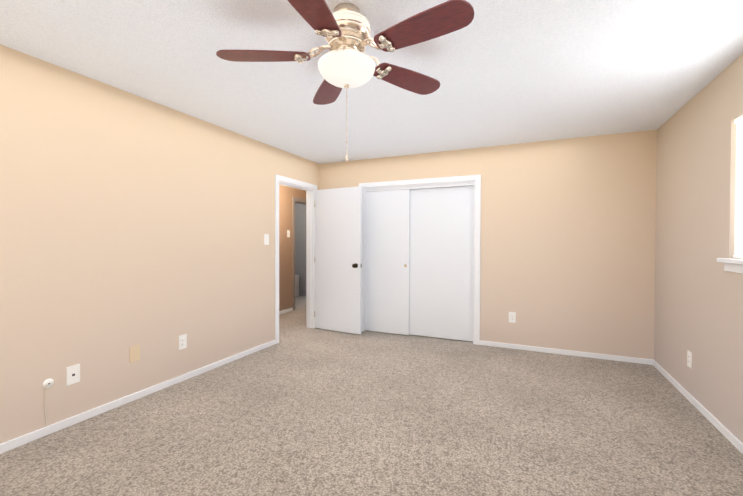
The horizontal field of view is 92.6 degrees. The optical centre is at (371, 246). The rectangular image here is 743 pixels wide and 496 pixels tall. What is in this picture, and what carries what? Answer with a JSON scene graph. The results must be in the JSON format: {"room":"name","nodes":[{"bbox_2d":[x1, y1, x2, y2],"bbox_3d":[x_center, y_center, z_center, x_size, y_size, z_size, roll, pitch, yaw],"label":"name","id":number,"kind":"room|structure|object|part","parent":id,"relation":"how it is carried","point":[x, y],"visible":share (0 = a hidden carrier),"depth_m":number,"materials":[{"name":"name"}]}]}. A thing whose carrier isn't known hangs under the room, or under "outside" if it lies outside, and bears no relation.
{"room":"empty bedroom","nodes":[
{"label":"empty bedroom","id":0,"kind":"room"},
{"bbox_2d":[0,44,319,443],"bbox_3d":[-2.047,0.009,2.643,0.120,2.440,6.190,0,1,24],"label":"wall","id":1,"kind":"structure","parent":0,"point":[128,220],"depth_m":2.71,"materials":[{"name":"beige paint"}]},
{"bbox_2d":[43,379,53,426],"bbox_3d":[-2.120,1.027,2.332,0.015,0.319,0.060,0,1,24],"label":"outlet","id":2,"kind":"object","parent":1,"relation":"attached to","point":[47,383],"visible":1,"depth_m":2.32,"materials":[{"name":"white plastic"}]},
{"bbox_2d":[66,364,79,385],"bbox_3d":[-2.067,0.886,2.460,0.006,0.128,0.080,0,1,24],"label":"jack","id":3,"kind":"object","parent":1,"relation":"attached to","point":[73,374],"visible":1,"depth_m":2.45,"materials":[{"name":"white plastic"}]},
{"bbox_2d":[130,344,139,362],"bbox_3d":[-1.896,0.854,2.843,0.006,0.128,0.080,0,1,24],"label":"electrical outlet plate","id":4,"kind":"object","parent":1,"relation":"attached to","point":[134,353],"visible":1,"depth_m":2.84,"materials":[{"name":"beige plastic"}]},
{"bbox_2d":[0,340,275,453],"bbox_3d":[-2.198,1.206,2.163,0.013,0.056,4.925,0,1,24],"label":"baseboard","id":5,"kind":"structure","parent":1,"relation":"attached to","point":[34,435],"depth_m":2.70,"materials":[{"name":"white wood"}]},
{"bbox_2d":[179,334,186,349],"bbox_3d":[-1.720,0.867,3.236,0.008,0.128,0.080,0,1,24],"label":"electrical outlet","id":6,"kind":"object","parent":1,"relation":"attached to","point":[182,341],"visible":1,"depth_m":3.23,"materials":[{"name":"white plastic"}]},
{"bbox_2d":[264,234,268,244],"bbox_3d":[-1.254,-0.090,4.254,0.016,0.128,0.080,0,1,24],"label":"light switch","id":7,"kind":"object","parent":1,"relation":"attached to","point":[266,239],"visible":1,"depth_m":4.25,"materials":[{"name":"white plastic"}]},
{"bbox_2d":[275,174,316,343],"bbox_3d":[-1.062,0.150,4.856,0.152,2.105,0.940,0,1,24],"label":"door frame","id":8,"kind":"structure","parent":1,"relation":"attached to","point":[310,265],"depth_m":5.19,"materials":[{"name":"white wood"}]},
{"bbox_3d":[-1.124,0.150,4.883,0.016,2.105,0.940,0,1,24],"label":"hall door trim","id":9,"kind":"part","parent":8,"relation":"part of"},
{"bbox_2d":[314,186,361,333],"bbox_3d":[-0.482,0.183,5.018,0.782,2.015,0.173,1,1,29],"label":"bedroom door","id":10,"kind":"structure","parent":1,"relation":"in","point":[338,259],"depth_m":4.99,"materials":[{"name":"white wood"}]},
{"bbox_2d":[279,185,305,310],"bbox_3d":[-2.748,-0.008,3.821,0.120,2.440,7.770,0,1,24],"label":"wall","id":11,"kind":"structure","parent":0,"point":[286,194],"depth_m":6.38,"materials":[{"name":"beige paint"}]},
{"bbox_2d":[279,308,292,313],"bbox_3d":[-2.842,1.188,3.469,0.013,0.056,6.785,0,1,24],"label":"baseboard","id":12,"kind":"structure","parent":11,"relation":"attached to","point":[285,310],"depth_m":6.38,"materials":[{"name":"white wood"}]},
{"bbox_2d":[292,197,305,309],"bbox_3d":[-1.267,0.123,6.978,0.016,2.105,0.930,0,1,24],"label":"door frame","id":13,"kind":"structure","parent":11,"relation":"attached to","point":[294,199],"depth_m":6.57,"materials":[{"name":"beige wood"}]},
{"bbox_2d":[295,296,305,307],"bbox_3d":[-2.300,1.216,7.451,2.000,0.100,2.400,0,1,24],"label":"floor","id":14,"kind":"structure","parent":0,"point":[300,301],"depth_m":7.58,"materials":[{"name":"grey"}]},
{"bbox_2d":[295,275,298,296],"bbox_3d":[-2.459,0.915,7.519,0.750,0.500,2.100,0,1,24],"label":"bathtub","id":15,"kind":"object","parent":14,"relation":"on","point":[296,285],"visible":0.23,"depth_m":8.23,"materials":[{"name":"white"}]},
{"bbox_2d":[295,203,305,295],"bbox_3d":[-1.783,-0.065,8.465,1.900,2.440,0.100,0,1,24],"label":"wall","id":16,"kind":"structure","parent":0,"point":[300,240],"depth_m":8.36,"materials":[{"name":"paint"}]},
{"bbox_2d":[0,305,742,495],"bbox_3d":[-0.080,1.275,3.303,5.435,0.100,8.970,0,1,24],"label":"floor carpet","id":17,"kind":"object","parent":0,"point":[299,409],"visible":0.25,"depth_m":2.36,"materials":[{"name":"beige carpet"}]},
{"bbox_2d":[0,0,742,163],"bbox_3d":[-0.986,-1.272,3.678,7.435,0.100,8.970,0,1,24],"label":"ceiling","id":18,"kind":"structure","parent":0,"point":[505,72],"depth_m":2.34,"materials":[{"name":"white paint"}]},
{"bbox_2d":[216,0,473,161],"bbox_3d":[-0.120,-0.814,1.770,1.245,0.763,1.233,0,1,24],"label":"ceiling fan","id":19,"kind":"object","parent":18,"relation":"hanging from","point":[345,61],"visible":1,"depth_m":1.71,"materials":[{"name":"brown wood"}]},
{"bbox_3d":[-0.545,-0.968,1.798,0.443,0.034,0.284,0,1,24],"label":"blade","id":20,"kind":"part","parent":19,"relation":"part of","materials":[{"name":"brown wood"}]},
{"bbox_3d":[-0.242,-0.962,1.403,0.177,0.034,0.467,0,1,24],"label":"blade","id":21,"kind":"part","parent":19,"relation":"part of","materials":[{"name":"brown wood"}]},
{"bbox_3d":[-0.261,-0.973,2.204,0.372,0.034,0.389,0,1,24],"label":"blade","id":22,"kind":"part","parent":19,"relation":"part of","materials":[{"name":"brown wood"}]},
{"bbox_3d":[-0.126,-0.622,1.812,0.013,0.379,0.012,0,1,24],"label":"cord","id":23,"kind":"part","parent":19,"relation":"part of","materials":[{"name":"silver metal"}]},
{"bbox_3d":[-0.125,-0.877,1.808,0.292,0.102,0.292,0,1,24],"label":"lamp shade","id":24,"kind":"part","parent":19,"relation":"part of","materials":[{"name":"white glass"}]},
{"bbox_3d":[0.212,-0.970,2.058,0.308,0.034,0.433,0,1,24],"label":"blade","id":25,"kind":"part","parent":19,"relation":"part of","materials":[{"name":"brown wood"}]},
{"bbox_3d":[0.216,-0.963,1.560,0.464,0.034,0.205,0,1,24],"label":"blade","id":26,"kind":"part","parent":19,"relation":"part of","materials":[{"name":"brown wood"}]},
{"bbox_2d":[320,130,656,359],"bbox_3d":[1.160,-0.007,4.537,4.195,2.440,0.120,0,1,24],"label":"wall","id":27,"kind":"structure","parent":0,"point":[567,245],"depth_m":4.02,"materials":[{"name":"beige paint"}]},
{"bbox_2d":[365,189,409,334],"bbox_3d":[0.213,0.207,4.935,0.655,1.972,0.036,0,1,24],"label":"closet door","id":28,"kind":"structure","parent":27,"relation":"in","point":[387,261],"depth_m":4.91,"materials":[{"name":"white wood"}]},
{"bbox_2d":[359,175,480,344],"bbox_3d":[0.609,0.188,4.784,1.540,2.040,0.120,0,1,24],"label":"door frame","id":29,"kind":"structure","parent":27,"relation":"attached to","point":[431,185],"depth_m":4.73,"materials":[{"name":"white wood"}]},
{"bbox_2d":[409,186,473,341],"bbox_3d":[0.897,0.212,4.676,0.885,1.972,0.032,0,1,24],"label":"closet door","id":30,"kind":"structure","parent":27,"relation":"in","point":[441,255],"depth_m":4.64,"materials":[{"name":"white wood"}]},
{"bbox_2d":[509,312,515,322],"bbox_3d":[1.682,0.843,4.244,0.080,0.128,0.008,0,1,24],"label":"electrical outlet","id":31,"kind":"object","parent":27,"relation":"attached to","point":[512,317],"visible":1,"depth_m":4.24,"materials":[{"name":"white plastic"}]},
{"bbox_2d":[480,340,652,364],"bbox_3d":[2.133,1.194,4.044,1.732,0.056,0.013,0,1,24],"label":"baseboard","id":32,"kind":"structure","parent":27,"relation":"attached to","point":[579,353],"depth_m":3.99,"materials":[{"name":"white wood"}]},
{"bbox_2d":[654,53,742,442],"bbox_3d":[2.453,0.023,2.433,0.120,2.440,2.670,0,1,24],"label":"wall","id":33,"kind":"structure","parent":0,"point":[696,160],"depth_m":2.67,"materials":[{"name":"beige paint"}]},
{"bbox_2d":[687,350,691,368],"bbox_3d":[2.569,0.908,2.868,0.008,0.128,0.080,0,1,24],"label":"electrical outlet","id":34,"kind":"object","parent":33,"relation":"attached to","point":[689,358],"visible":1,"depth_m":2.86,"materials":[{"name":"white plastic"}]},
{"bbox_2d":[717,258,742,272],"bbox_3d":[2.101,0.123,1.775,0.105,0.085,1.280,0,1,24],"label":"window sill","id":35,"kind":"structure","parent":33,"relation":"attached to","point":[733,265],"depth_m":2.23,"materials":[{"name":"white wood"}]},
{"bbox_2d":[733,115,742,257],"bbox_3d":[2.119,-0.371,1.761,0.028,0.892,1.172,0,1,24],"label":"window blinds","id":36,"kind":"object","parent":33,"relation":"attached to","point":[738,233],"visible":1,"depth_m":2.25,"materials":[{"name":"white plastic"}]},
{"bbox_3d":[1.217,0.055,-0.339,0.120,2.440,3.400,0,1,24],"label":"wall","id":37,"kind":"structure","parent":0,"visible":0},
{"bbox_2d":[653,360,742,453],"bbox_3d":[1.721,1.232,0.978,0.013,0.056,5.950,0,1,24],"label":"baseboard","id":38,"kind":"structure","parent":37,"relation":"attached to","point":[736,442],"depth_m":2.62,"materials":[{"name":"white wood"}]}
]}

